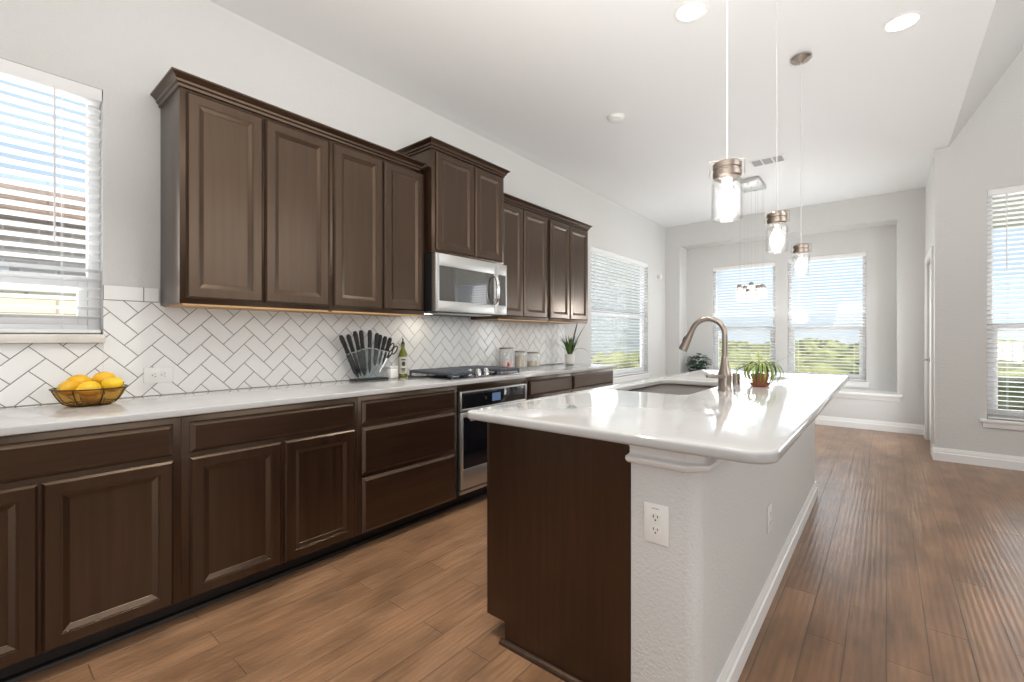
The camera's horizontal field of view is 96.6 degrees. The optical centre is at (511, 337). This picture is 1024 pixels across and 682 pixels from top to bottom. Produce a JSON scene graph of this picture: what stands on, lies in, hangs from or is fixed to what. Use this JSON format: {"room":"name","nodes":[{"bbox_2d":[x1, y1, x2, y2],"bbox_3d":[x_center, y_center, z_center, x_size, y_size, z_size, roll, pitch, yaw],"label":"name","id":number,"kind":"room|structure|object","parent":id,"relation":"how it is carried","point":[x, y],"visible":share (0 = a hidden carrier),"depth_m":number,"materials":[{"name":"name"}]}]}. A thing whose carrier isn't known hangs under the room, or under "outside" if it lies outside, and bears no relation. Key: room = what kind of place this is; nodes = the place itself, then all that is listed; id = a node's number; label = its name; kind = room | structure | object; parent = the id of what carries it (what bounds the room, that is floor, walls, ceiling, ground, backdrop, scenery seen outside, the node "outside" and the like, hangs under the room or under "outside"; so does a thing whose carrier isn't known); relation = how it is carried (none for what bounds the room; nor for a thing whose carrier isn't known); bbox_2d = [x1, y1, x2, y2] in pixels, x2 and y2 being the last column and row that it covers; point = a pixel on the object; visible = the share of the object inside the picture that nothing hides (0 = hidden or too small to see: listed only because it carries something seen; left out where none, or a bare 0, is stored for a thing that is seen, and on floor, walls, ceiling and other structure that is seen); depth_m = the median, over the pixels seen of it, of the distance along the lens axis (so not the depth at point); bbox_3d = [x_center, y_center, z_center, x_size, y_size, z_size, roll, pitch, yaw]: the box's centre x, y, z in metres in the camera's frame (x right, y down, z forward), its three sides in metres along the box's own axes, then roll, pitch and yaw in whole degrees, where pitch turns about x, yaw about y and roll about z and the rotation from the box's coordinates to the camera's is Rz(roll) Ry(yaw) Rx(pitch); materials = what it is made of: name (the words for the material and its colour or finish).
{"room":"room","nodes":[
{"label":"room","id":0,"kind":"room"},
{"bbox_2d":[0,0,664,407],"bbox_3d":[-0.822,-0.375,3.649,0.120,3.170,11.600,0,0,39],"label":"wall","id":1,"kind":"structure","parent":0,"point":[122,49],"depth_m":2.49,"materials":[{"name":"white paint"}]},
{"bbox_2d":[0,104,104,342],"bbox_3d":[-2.363,-0.578,1.740,0.151,1.206,1.203,0,0,39],"label":"window","id":2,"kind":"structure","parent":1,"relation":"in","point":[5,322],"depth_m":2.12,"materials":[{"name":"white plastic"}]},
{"bbox_2d":[0,58,101,333],"bbox_3d":[-2.349,-0.600,1.730,0.073,1.161,1.187,0,0,39],"label":"window blind","id":3,"kind":"object","parent":2,"relation":"attached to","point":[10,71],"visible":1,"depth_m":2.05,"materials":[{"name":"white plastic"}]},
{"bbox_2d":[160,87,329,312],"bbox_3d":[-1.438,-0.665,2.524,0.336,1.026,0.749,0,0,39],"label":"upper cabinet","id":4,"kind":"object","parent":1,"relation":"attached to","point":[245,195],"visible":1,"depth_m":2.34,"materials":[{"name":"brown wood"}]},
{"bbox_2d":[150,67,425,170],"bbox_3d":[-1.222,-1.208,2.778,0.363,0.060,1.495,0,0,39],"label":"crown molding","id":5,"kind":"structure","parent":4,"relation":"attached to","point":[175,78],"depth_m":2.42,"materials":[{"name":"brown wood"}]},
{"bbox_2d":[0,285,563,406],"bbox_3d":[-0.908,0.021,3.443,0.009,0.546,4.772,0,0,39],"label":"backsplash","id":6,"kind":"structure","parent":1,"relation":"attached to","point":[206,349],"depth_m":2.62,"materials":[{"name":"white tile"}]},
{"bbox_2d":[144,367,172,383],"bbox_3d":[-1.807,0.192,2.333,0.008,0.079,0.122,0,0,39],"label":"wall outlet","id":7,"kind":"object","parent":6,"relation":"attached to","point":[156,374],"visible":1,"depth_m":2.33,"materials":[{"name":"white plastic"}]},
{"bbox_2d":[151,372,157,378],"bbox_3d":[-1.817,0.192,2.316,0.002,0.033,0.029,0,0,39],"label":"receptacle","id":8,"kind":"object","parent":7,"relation":"attached to","point":[154,375],"depth_m":2.32,"materials":[{"name":"grey plastic"}]},
{"bbox_2d":[160,372,166,377],"bbox_3d":[-1.792,0.192,2.346,0.002,0.033,0.029,0,0,39],"label":"receptacle","id":9,"kind":"object","parent":7,"relation":"attached to","point":[162,374],"depth_m":2.34,"materials":[{"name":"grey plastic"}]},
{"bbox_2d":[306,140,423,316],"bbox_3d":[-0.972,-0.665,3.093,0.336,1.026,0.719,0,0,39],"label":"upper cabinet","id":10,"kind":"object","parent":1,"relation":"attached to","point":[377,204],"visible":0.87,"depth_m":2.94,"materials":[{"name":"brown wood"}]},
{"bbox_2d":[411,148,503,264],"bbox_3d":[-0.464,-0.974,3.653,0.410,0.737,0.787,0,0,39],"label":"upper cabinet","id":11,"kind":"object","parent":1,"relation":"attached to","point":[464,202],"visible":0.82,"depth_m":3.45,"materials":[{"name":"brown wood"}]},
{"bbox_2d":[396,136,509,177],"bbox_3d":[-0.459,-1.373,3.649,0.438,0.060,0.868,0,0,39],"label":"crown molding","id":12,"kind":"structure","parent":11,"relation":"attached to","point":[430,142],"depth_m":3.38,"materials":[{"name":"brown wood"}]},
{"bbox_2d":[424,252,506,316],"bbox_3d":[-0.430,-0.391,3.625,0.494,0.423,0.780,0,0,39],"label":"microwave","id":13,"kind":"object","parent":11,"relation":"attached to","point":[453,285],"visible":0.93,"depth_m":3.43,"materials":[{"name":"silver metal"}]},
{"bbox_2d":[471,202,547,321],"bbox_3d":[0.001,-0.665,4.278,0.336,1.026,0.762,0,0,39],"label":"upper cabinet","id":14,"kind":"object","parent":1,"relation":"attached to","point":[525,231],"visible":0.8,"depth_m":4.16,"materials":[{"name":"brown wood"}]},
{"bbox_2d":[504,193,591,230],"bbox_3d":[0.263,-1.208,4.589,0.363,0.060,1.550,0,0,39],"label":"crown molding","id":15,"kind":"structure","parent":14,"relation":"attached to","point":[510,199],"depth_m":4.39,"materials":[{"name":"brown wood"}]},
{"bbox_2d":[532,218,587,323],"bbox_3d":[0.483,-0.665,4.867,0.336,1.026,0.759,0,0,39],"label":"upper cabinet","id":16,"kind":"object","parent":1,"relation":"attached to","point":[567,244],"visible":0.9,"depth_m":4.71,"materials":[{"name":"brown wood"}]},
{"bbox_2d":[591,267,650,383],"bbox_3d":[1.536,-0.265,6.494,0.151,1.789,1.850,0,0,39],"label":"window","id":17,"kind":"structure","parent":1,"relation":"in","point":[620,371],"depth_m":6.89,"materials":[{"name":"white plastic"}]},
{"bbox_2d":[591,246,647,376],"bbox_3d":[1.549,-0.306,6.483,0.073,1.704,1.782,0,0,39],"label":"window blind","id":18,"kind":"object","parent":17,"relation":"attached to","point":[594,250],"visible":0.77,"depth_m":6.42,"materials":[{"name":"white plastic"}]},
{"bbox_2d":[16,424,1023,681],"bbox_3d":[2.077,1.260,1.271,7.620,0.100,11.600,0,0,39],"label":"floor","id":19,"kind":"structure","parent":0,"point":[905,564],"depth_m":2.07,"materials":[{"name":"brown wood"}]},
{"bbox_2d":[0,416,180,678],"bbox_3d":[-1.879,0.768,1.774,0.616,0.883,0.839,0,0,39],"label":"base cabinet","id":20,"kind":"object","parent":19,"relation":"on","point":[90,517],"visible":0.86,"depth_m":1.68,"materials":[{"name":"brown wood"}]},
{"bbox_2d":[0,492,486,681],"bbox_3d":[-0.479,1.200,3.161,0.018,0.018,4.760,0,0,39],"label":"trim","id":21,"kind":"structure","parent":19,"relation":"on","point":[46,665],"depth_m":2.04,"materials":[{"name":"black wood"}]},
{"bbox_2d":[174,397,356,611],"bbox_3d":[-1.351,0.768,2.418,0.616,0.883,0.826,0,0,39],"label":"base cabinet","id":22,"kind":"object","parent":19,"relation":"on","point":[266,491],"visible":0.8,"depth_m":2.16,"materials":[{"name":"brown wood"}]},
{"bbox_2d":[348,386,456,544],"bbox_3d":[-0.847,0.768,3.034,0.615,0.883,0.762,0,0,39],"label":"base cabinet","id":23,"kind":"object","parent":19,"relation":"on","point":[407,440],"visible":0.65,"depth_m":2.79,"materials":[{"name":"brown wood"}]},
{"bbox_2d":[447,378,525,506],"bbox_3d":[-0.363,0.768,3.638,0.596,0.883,0.784,0,0,39],"label":"base cabinet","id":24,"kind":"object","parent":19,"relation":"on","point":[466,387],"visible":0.09,"depth_m":3.38,"materials":[{"name":"brown wood"}]},
{"bbox_2d":[457,383,526,495],"bbox_3d":[-0.323,0.736,3.606,0.667,0.720,0.754,0,0,39],"label":"wall oven","id":25,"kind":"object","parent":24,"relation":"in","point":[471,434],"visible":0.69,"depth_m":3.26,"materials":[{"name":"silver metal"}]},
{"bbox_2d":[524,373,570,399],"bbox_3d":[0.111,0.768,4.200,0.616,0.883,0.684,0,0,39],"label":"base cabinet","id":26,"kind":"object","parent":19,"relation":"on","point":[548,385],"visible":0.12,"depth_m":3.98,"materials":[{"name":"brown wood"}]},
{"bbox_2d":[571,368,612,391],"bbox_3d":[0.600,0.768,4.797,0.616,0.883,0.859,0,0,39],"label":"base cabinet","id":27,"kind":"object","parent":19,"relation":"on","point":[584,380],"visible":0.09,"depth_m":4.55,"materials":[{"name":"brown wood"}]},
{"bbox_2d":[0,363,616,436],"bbox_3d":[-0.631,0.311,3.282,0.642,0.030,4.795,0,0,39],"label":"countertop","id":28,"kind":"structure","parent":27,"relation":"on","point":[17,420],"depth_m":2.18,"materials":[{"name":"white stone"}]},
{"bbox_2d":[49,384,128,406],"bbox_3d":[-1.854,0.257,2.005,0.259,0.079,0.259,0,0,39],"label":"fruit bowl","id":29,"kind":"object","parent":28,"relation":"on","point":[99,403],"visible":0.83,"depth_m":1.97,"materials":[{"name":"black metal"}]},
{"bbox_2d":[57,380,78,395],"bbox_3d":[-1.889,0.216,1.944,0.077,0.068,0.076,0,0,39],"label":"lemon","id":30,"kind":"object","parent":29,"relation":"in","point":[69,384],"visible":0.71,"depth_m":1.92,"materials":[{"name":"yellow plant"}]},
{"bbox_2d":[66,375,92,383],"bbox_3d":[-1.899,0.196,1.997,0.074,0.068,0.077,0,0,6],"label":"lemon","id":31,"kind":"object","parent":29,"relation":"in","point":[80,379],"visible":0.46,"depth_m":1.98,"materials":[{"name":"yellow plant"}]},
{"bbox_2d":[76,381,101,396],"bbox_3d":[-1.814,0.220,1.956,0.069,0.068,0.089,0,0,39],"label":"lemon","id":32,"kind":"object","parent":29,"relation":"in","point":[86,385],"visible":0.84,"depth_m":1.94,"materials":[{"name":"yellow plant"}]},
{"bbox_2d":[81,391,103,403],"bbox_3d":[-1.842,0.256,2.002,0.080,0.068,0.074,0,0,39],"label":"lemon","id":33,"kind":"object","parent":29,"relation":"in","point":[96,398],"visible":0.59,"depth_m":1.98,"materials":[{"name":"yellow plant"}]},
{"bbox_2d":[91,372,115,383],"bbox_3d":[-1.846,0.188,2.062,0.068,0.068,0.091,0,0,39],"label":"lemon","id":34,"kind":"object","parent":29,"relation":"in","point":[99,377],"visible":0.43,"depth_m":2.04,"materials":[{"name":"yellow plant"}]},
{"bbox_2d":[101,377,123,391],"bbox_3d":[-1.775,0.208,2.025,0.074,0.067,0.077,0,0,39],"label":"lemon","id":35,"kind":"object","parent":29,"relation":"in","point":[111,382],"visible":0.8,"depth_m":2.01,"materials":[{"name":"yellow plant"}]},
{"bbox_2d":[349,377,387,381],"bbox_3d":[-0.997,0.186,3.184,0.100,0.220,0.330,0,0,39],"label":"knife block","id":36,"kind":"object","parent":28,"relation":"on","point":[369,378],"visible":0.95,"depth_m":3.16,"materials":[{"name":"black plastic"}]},
{"bbox_2d":[339,335,358,377],"bbox_3d":[-1.099,0.131,3.078,0.031,0.299,0.145,0,0,39],"label":"knife","id":37,"kind":"object","parent":36,"relation":"in","point":[343,342],"visible":1,"depth_m":3.08,"materials":[{"name":"grey metal"}]},
{"bbox_2d":[346,334,360,375],"bbox_3d":[-1.072,0.123,3.093,0.032,0.291,0.110,0,0,39],"label":"knife","id":38,"kind":"object","parent":36,"relation":"in","point":[349,339],"visible":1,"depth_m":3.08,"materials":[{"name":"grey metal"}]},
{"bbox_2d":[353,331,364,375],"bbox_3d":[-1.042,0.112,3.112,0.032,0.313,0.091,0,0,39],"label":"knife","id":39,"kind":"object","parent":36,"relation":"in","point":[355,334],"visible":1,"depth_m":3.11,"materials":[{"name":"grey"}]},
{"bbox_2d":[359,330,366,374],"bbox_3d":[-1.032,0.106,3.158,0.032,0.314,0.059,0,0,39],"label":"knife","id":40,"kind":"object","parent":36,"relation":"in","point":[361,334],"visible":0.95,"depth_m":3.15,"materials":[{"name":"grey"}]},
{"bbox_2d":[367,330,371,372],"bbox_3d":[-0.994,0.101,3.188,0.032,0.305,0.032,0,0,39],"label":"knife","id":41,"kind":"object","parent":36,"relation":"in","point":[369,333],"visible":1,"depth_m":3.18,"materials":[{"name":"grey"}]},
{"bbox_2d":[373,333,378,364],"bbox_3d":[-0.958,0.083,3.214,0.032,0.232,0.046,0,0,39],"label":"knife","id":42,"kind":"object","parent":36,"relation":"in","point":[376,339],"visible":1,"depth_m":3.21,"materials":[{"name":"grey"}]},
{"bbox_2d":[375,335,381,365],"bbox_3d":[-0.953,0.092,3.254,0.032,0.226,0.060,0,0,39],"label":"knife","id":43,"kind":"object","parent":36,"relation":"in","point":[380,336],"visible":0.78,"depth_m":3.25,"materials":[{"name":"grey"}]},
{"bbox_2d":[379,336,386,363],"bbox_3d":[-0.927,0.095,3.269,0.032,0.210,0.069,0,0,39],"label":"knife","id":44,"kind":"object","parent":36,"relation":"in","point":[384,340],"visible":1,"depth_m":3.26,"materials":[{"name":"grey"}]},
{"bbox_2d":[382,337,391,364],"bbox_3d":[-0.900,0.098,3.284,0.031,0.196,0.079,0,0,39],"label":"knife","id":45,"kind":"object","parent":36,"relation":"in","point":[389,340],"visible":1,"depth_m":3.28,"materials":[{"name":"grey"}]},
{"bbox_2d":[379,343,397,371],"bbox_3d":[-0.884,0.140,3.268,0.012,0.204,0.158,0,0,39],"label":"scissors","id":46,"kind":"object","parent":36,"relation":"in","point":[394,346],"visible":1,"depth_m":3.28,"materials":[{"name":"black plastic"}]},
{"bbox_2d":[385,366,398,378],"bbox_3d":[-0.874,0.252,3.310,0.074,0.088,0.074,0,0,39],"label":"ceramic jar","id":47,"kind":"object","parent":28,"relation":"on","point":[391,372],"visible":0.94,"depth_m":3.28,"materials":[{"name":"white ceramic"}]},
{"bbox_2d":[398,338,406,376],"bbox_3d":[-0.830,0.151,3.472,0.068,0.290,0.068,0,0,39],"label":"oil bottle","id":48,"kind":"object","parent":28,"relation":"on","point":[402,358],"visible":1,"depth_m":3.44,"materials":[{"name":"green glass"}]},
{"bbox_2d":[408,365,520,379],"bbox_3d":[-0.357,0.268,3.597,0.485,0.056,0.780,0,0,39],"label":"gas cooktop","id":49,"kind":"object","parent":28,"relation":"in","point":[477,371],"visible":1,"depth_m":3.44,"materials":[{"name":"grey metal"}]},
{"bbox_2d":[499,347,513,366],"bbox_3d":[-0.053,0.195,4.272,0.140,0.202,0.140,0,0,39],"label":"glass canister","id":50,"kind":"object","parent":28,"relation":"on","point":[504,363],"visible":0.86,"depth_m":4.22,"materials":[{"name":"clear glass"}]},
{"bbox_2d":[515,351,525,366],"bbox_3d":[0.081,0.212,4.435,0.110,0.167,0.110,0,0,39],"label":"glass canister","id":51,"kind":"object","parent":28,"relation":"on","point":[520,361],"visible":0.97,"depth_m":4.39,"materials":[{"name":"beige"}]},
{"bbox_2d":[527,352,539,365],"bbox_3d":[0.214,0.220,4.597,0.130,0.152,0.130,0,0,39],"label":"glass canister","id":52,"kind":"object","parent":28,"relation":"on","point":[530,362],"visible":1,"depth_m":4.54,"materials":[{"name":"beige"}]},
{"bbox_2d":[560,323,585,363],"bbox_3d":[0.688,0.027,5.156,0.402,0.538,0.199,0,0,-39],"label":"potted plant","id":53,"kind":"object","parent":28,"relation":"on","point":[569,358],"visible":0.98,"depth_m":5.09,"materials":[{"name":"green plant"}]},
{"bbox_2d":[487,384,713,681],"bbox_3d":[1.013,0.768,2.738,0.634,0.883,2.802,0,0,39],"label":"kitchen island","id":54,"kind":"object","parent":19,"relation":"on","point":[559,505],"visible":0.41,"depth_m":1.64,"materials":[{"name":"brown wood"}]},
{"bbox_2d":[468,370,848,463],"bbox_3d":[1.198,0.309,2.660,1.090,0.034,3.057,0,0,39],"label":"island countertop","id":55,"kind":"structure","parent":54,"relation":"on","point":[749,424],"depth_m":1.75,"materials":[{"name":"white stone"}]},
{"bbox_2d":[679,316,731,390],"bbox_3d":[1.094,0.086,2.571,0.194,0.411,0.267,0,0,-15],"label":"faucet","id":56,"kind":"object","parent":55,"relation":"on","point":[724,376],"visible":1,"depth_m":2.50,"materials":[{"name":"silver metal"}]},
{"bbox_2d":[732,373,739,383],"bbox_3d":[1.407,0.257,2.862,0.044,0.070,0.044,0,0,39],"label":"soap dispenser","id":57,"kind":"object","parent":55,"relation":"on","point":[735,380],"visible":0.87,"depth_m":2.84,"materials":[{"name":"silver metal"}]},
{"bbox_2d":[736,350,789,386],"bbox_3d":[1.496,0.183,2.750,0.254,0.216,0.258,0,0,-11],"label":"spider plant","id":58,"kind":"object","parent":55,"relation":"on","point":[760,379],"visible":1,"depth_m":2.71,"materials":[{"name":"green plant"}]},
{"bbox_2d":[209,0,995,227],"bbox_3d":[0.477,-1.920,2.584,3.480,0.120,11.600,0,0,39],"label":"ceiling","id":59,"kind":"structure","parent":0,"point":[868,114],"depth_m":3.27,"materials":[{"name":"white paint"}]},
{"bbox_2d":[607,113,624,122],"bbox_3d":[0.877,-1.844,3.846,0.144,0.030,0.144,0,0,39],"label":"smoke detector","id":60,"kind":"object","parent":59,"relation":"attached to","point":[615,117],"visible":1,"depth_m":3.81,"materials":[{"name":"white plastic"}]},
{"bbox_2d":[673,0,708,22],"bbox_3d":[1.020,-1.856,2.598,0.190,0.006,0.190,0,0,39],"label":"recessed light","id":61,"kind":"object","parent":59,"relation":"in","point":[689,11],"visible":1,"depth_m":2.59,"materials":[{"name":"white glass"}]},
{"bbox_2d":[709,0,745,219],"bbox_3d":[0.763,-1.140,1.618,0.124,1.440,0.124,0,0,39],"label":"pendant light","id":62,"kind":"object","parent":59,"relation":"hanging from","point":[726,171],"visible":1,"depth_m":1.60,"materials":[{"name":"white glass"}]},
{"bbox_2d":[722,177,732,186],"bbox_3d":[0.763,-0.550,1.618,0.036,0.028,0.036,0,0,39],"label":"socket","id":63,"kind":"object","parent":62,"relation":"attached to","point":[726,181],"depth_m":1.60,"materials":[{"name":"white ceramic"}]},
{"bbox_2d":[735,176,767,301],"bbox_3d":[2.871,-1.144,5.470,0.325,1.428,0.423,0,0,39],"label":"chandelier","id":64,"kind":"object","parent":59,"relation":"hanging from","point":[751,184],"visible":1,"depth_m":5.40,"materials":[{"name":"white glass"}]},
{"bbox_2d":[748,153,786,166],"bbox_3d":[2.682,-1.854,4.784,0.330,0.012,0.200,0,0,39],"label":"ceiling vent","id":65,"kind":"object","parent":59,"relation":"in","point":[781,157],"visible":1,"depth_m":4.76,"materials":[{"name":"white metal"}]},
{"bbox_2d":[764,0,789,250],"bbox_3d":[1.369,-1.162,2.356,0.124,1.440,0.124,0,0,39],"label":"pendant light","id":66,"kind":"object","parent":59,"relation":"hanging from","point":[776,218],"visible":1,"depth_m":2.34,"materials":[{"name":"white glass"}]},
{"bbox_2d":[773,223,780,229],"bbox_3d":[1.369,-0.572,2.356,0.036,0.028,0.036,0,0,39],"label":"socket","id":67,"kind":"object","parent":66,"relation":"attached to","point":[776,226],"depth_m":2.34,"materials":[{"name":"white ceramic"}]},
{"bbox_2d":[790,53,811,274],"bbox_3d":[1.917,-1.132,3.025,0.124,1.440,0.124,0,0,39],"label":"pendant light","id":68,"kind":"object","parent":59,"relation":"hanging from","point":[800,249],"visible":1,"depth_m":3.00,"materials":[{"name":"white glass"}]},
{"bbox_2d":[881,11,923,32],"bbox_3d":[2.300,-1.856,2.688,0.190,0.006,0.190,0,0,39],"label":"recessed light","id":69,"kind":"object","parent":59,"relation":"in","point":[903,21],"visible":1,"depth_m":2.68,"materials":[{"name":"white paint"}]},
{"bbox_2d":[948,0,1023,146],"bbox_3d":[2.868,-2.775,-0.564,4.310,1.830,9.765,0,0,39],"label":"vault","id":70,"kind":"object","parent":59,"relation":"attached to","point":[1003,40],"depth_m":3.45,"materials":[{"name":"white paint"}]},
{"bbox_2d":[685,353,711,371],"bbox_3d":[3.089,0.490,7.525,0.416,0.468,0.299,0,0,39],"label":"potted plant","id":71,"kind":"object","parent":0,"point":[703,361],"visible":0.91,"depth_m":7.51,"materials":[{"name":"green plant"}]},
{"bbox_2d":[625,420,817,681],"bbox_3d":[1.357,0.768,2.476,0.246,0.884,2.842,0,0,39],"label":"wall","id":72,"kind":"structure","parent":0,"point":[701,602],"depth_m":1.45,"materials":[{"name":"white paint"}]},
{"bbox_2d":[644,501,668,546],"bbox_3d":[0.445,0.576,1.410,0.079,0.122,0.008,0,0,39],"label":"wall outlet","id":73,"kind":"object","parent":72,"relation":"attached to","point":[656,516],"visible":1,"depth_m":1.41,"materials":[{"name":"white plastic"}]},
{"bbox_2d":[650,513,660,522],"bbox_3d":[0.443,0.556,1.407,0.033,0.029,0.002,0,0,39],"label":"receptacle","id":74,"kind":"object","parent":73,"relation":"attached to","point":[654,517],"depth_m":1.41,"materials":[{"name":"white plastic"}]},
{"bbox_2d":[650,525,660,534],"bbox_3d":[0.443,0.596,1.407,0.033,0.029,0.002,0,0,39],"label":"receptacle","id":75,"kind":"object","parent":73,"relation":"attached to","point":[654,529],"depth_m":1.41,"materials":[{"name":"white plastic"}]},
{"bbox_2d":[767,503,771,533],"bbox_3d":[1.192,0.835,2.107,0.008,0.122,0.079,0,0,39],"label":"wall outlet","id":76,"kind":"object","parent":72,"relation":"attached to","point":[769,508],"visible":1,"depth_m":2.09,"materials":[{"name":"white plastic"}]},
{"bbox_2d":[665,188,924,424],"bbox_3d":[4.070,-0.375,6.827,3.415,3.170,0.480,0,0,39],"label":"wall","id":77,"kind":"structure","parent":0,"point":[889,227],"depth_m":6.29,"materials":[{"name":"white paint"}]},
{"bbox_2d":[714,267,774,371],"bbox_3d":[3.714,-0.237,7.327,1.000,1.854,0.151,0,0,39],"label":"window","id":78,"kind":"structure","parent":77,"relation":"in","point":[728,329],"depth_m":7.38,"materials":[{"name":"white plastic"}]},
{"bbox_2d":[713,262,774,369],"bbox_3d":[3.706,-0.279,7.318,0.912,1.769,0.062,0,0,39],"label":"window blind","id":79,"kind":"object","parent":78,"relation":"attached to","point":[769,264],"visible":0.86,"depth_m":7.30,"materials":[{"name":"white plastic"}]},
{"bbox_2d":[789,257,869,387],"bbox_3d":[4.561,-0.249,6.633,1.020,1.879,0.151,0,0,39],"label":"window","id":80,"kind":"structure","parent":77,"relation":"in","point":[849,383],"depth_m":6.43,"materials":[{"name":"white plastic"}]},
{"bbox_2d":[788,252,865,380],"bbox_3d":[4.550,-0.291,6.619,0.932,1.794,0.072,0,0,39],"label":"window blind","id":81,"kind":"object","parent":80,"relation":"attached to","point":[857,254],"visible":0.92,"depth_m":6.59,"materials":[{"name":"white plastic"}]},
{"bbox_2d":[835,389,901,401],"bbox_3d":[3.950,0.770,6.819,2.860,0.090,0.406,0,0,39],"label":"window sill","id":82,"kind":"structure","parent":77,"relation":"attached to","point":[843,393],"depth_m":6.01,"materials":[{"name":"white paint"}]},
{"bbox_2d":[815,415,924,434],"bbox_3d":[3.855,1.147,6.683,3.265,0.125,0.016,0,0,39],"label":"baseboard","id":83,"kind":"structure","parent":77,"relation":"attached to","point":[907,428],"depth_m":5.98,"materials":[{"name":"white paint"}]},
{"bbox_2d":[925,137,955,448],"bbox_3d":[4.713,-0.375,5.036,0.150,3.170,1.475,0,0,39],"label":"wall","id":84,"kind":"structure","parent":0,"point":[940,188],"depth_m":4.47,"materials":[{"name":"white paint"}]},
{"bbox_2d":[923,246,932,453],"bbox_3d":[4.642,0.135,5.052,0.099,2.150,1.000,0,0,39],"label":"door","id":85,"kind":"structure","parent":84,"relation":"in","point":[929,256],"depth_m":4.73,"materials":[{"name":"white paint"}]},
{"bbox_2d":[956,48,1023,456],"bbox_3d":[5.920,-1.290,3.170,4.085,5.000,0.120,0,0,39],"label":"wall","id":86,"kind":"structure","parent":0,"point":[990,146],"depth_m":4.32,"materials":[{"name":"white paint"}]},
{"bbox_2d":[933,447,1023,470],"bbox_3d":[5.813,1.147,3.170,4.251,0.125,0.016,0,0,39],"label":"baseboard","id":87,"kind":"structure","parent":86,"relation":"attached to","point":[940,454],"depth_m":4.31,"materials":[{"name":"white paint"}]},
{"bbox_2d":[980,195,1023,430],"bbox_3d":[4.852,-0.272,4.020,1.036,2.234,0.151,0,0,39],"label":"window","id":88,"kind":"structure","parent":86,"relation":"in","point":[988,423],"depth_m":4.31,"materials":[{"name":"white plastic"}]},
{"bbox_2d":[987,185,1023,420],"bbox_3d":[4.841,-0.314,4.007,0.928,2.149,0.072,0,0,39],"label":"window blind","id":89,"kind":"object","parent":88,"relation":"attached to","point":[1019,189],"visible":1,"depth_m":4.23,"materials":[{"name":"white plastic"}]},
{"bbox_3d":[-10.502,1.710,-5.535,3.160,0.100,38.120,0,0,39],"label":"floor","id":90,"kind":"structure","parent":0,"visible":0},
{"bbox_2d":[0,286,76,324],"bbox_3d":[-4.709,0.595,3.862,0.280,2.129,18.000,0,0,39],"label":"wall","id":91,"kind":"structure","parent":90,"relation":"on","point":[3,289],"depth_m":4.16,"materials":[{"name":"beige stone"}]},
{"label":"outside","id":92,"kind":"structure","parent":0,"visible":0},
{"bbox_3d":[32.644,1.710,44.359,120.000,0.100,170.000,0,0,39],"label":"ground","id":93,"kind":"structure","parent":92,"visible":0},
{"bbox_2d":[0,183,85,276],"bbox_3d":[-7.883,-0.316,6.142,5.000,3.949,18.500,0,0,39],"label":"house","id":94,"kind":"structure","parent":93,"relation":"on","point":[2,185],"depth_m":5.59,"materials":[{"name":"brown brick"}]},
{"bbox_2d":[591,253,639,358],"bbox_3d":[3.976,-1.766,20.601,4.800,6.849,11.900,0,0,39],"label":"house","id":95,"kind":"structure","parent":93,"relation":"on","point":[617,344],"depth_m":17.57,"materials":[{"name":"grey"}]},
{"bbox_2d":[591,338,1023,410],"bbox_3d":[26.779,0.840,38.867,110.601,1.678,72.726,0,0,39],"label":"scrub","id":96,"kind":"object","parent":93,"relation":"on","point":[819,367],"visible":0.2,"depth_m":12.04,"materials":[{"name":"green plant"}]},
{"bbox_2d":[998,341,1023,361],"bbox_3d":[13.464,0.855,8.428,9.910,1.609,0.150,0,0,39],"label":"fence","id":97,"kind":"object","parent":93,"relation":"on","point":[999,345],"visible":0.09,"depth_m":10.22,"materials":[{"name":"concrete"}]},
{"bbox_3d":[7.797,1.559,3.877,6.080,0.199,3.315,0,0,39],"label":"floor","id":98,"kind":"structure","parent":93,"relation":"on","visible":0},
{"bbox_2d":[993,194,1023,227],"bbox_3d":[7.801,-0.141,3.874,6.070,3.199,3.315,0,0,39],"label":"patio cover","id":99,"kind":"object","parent":98,"relation":"on","point":[1016,195],"depth_m":5.68,"materials":[{"name":"white paint"}]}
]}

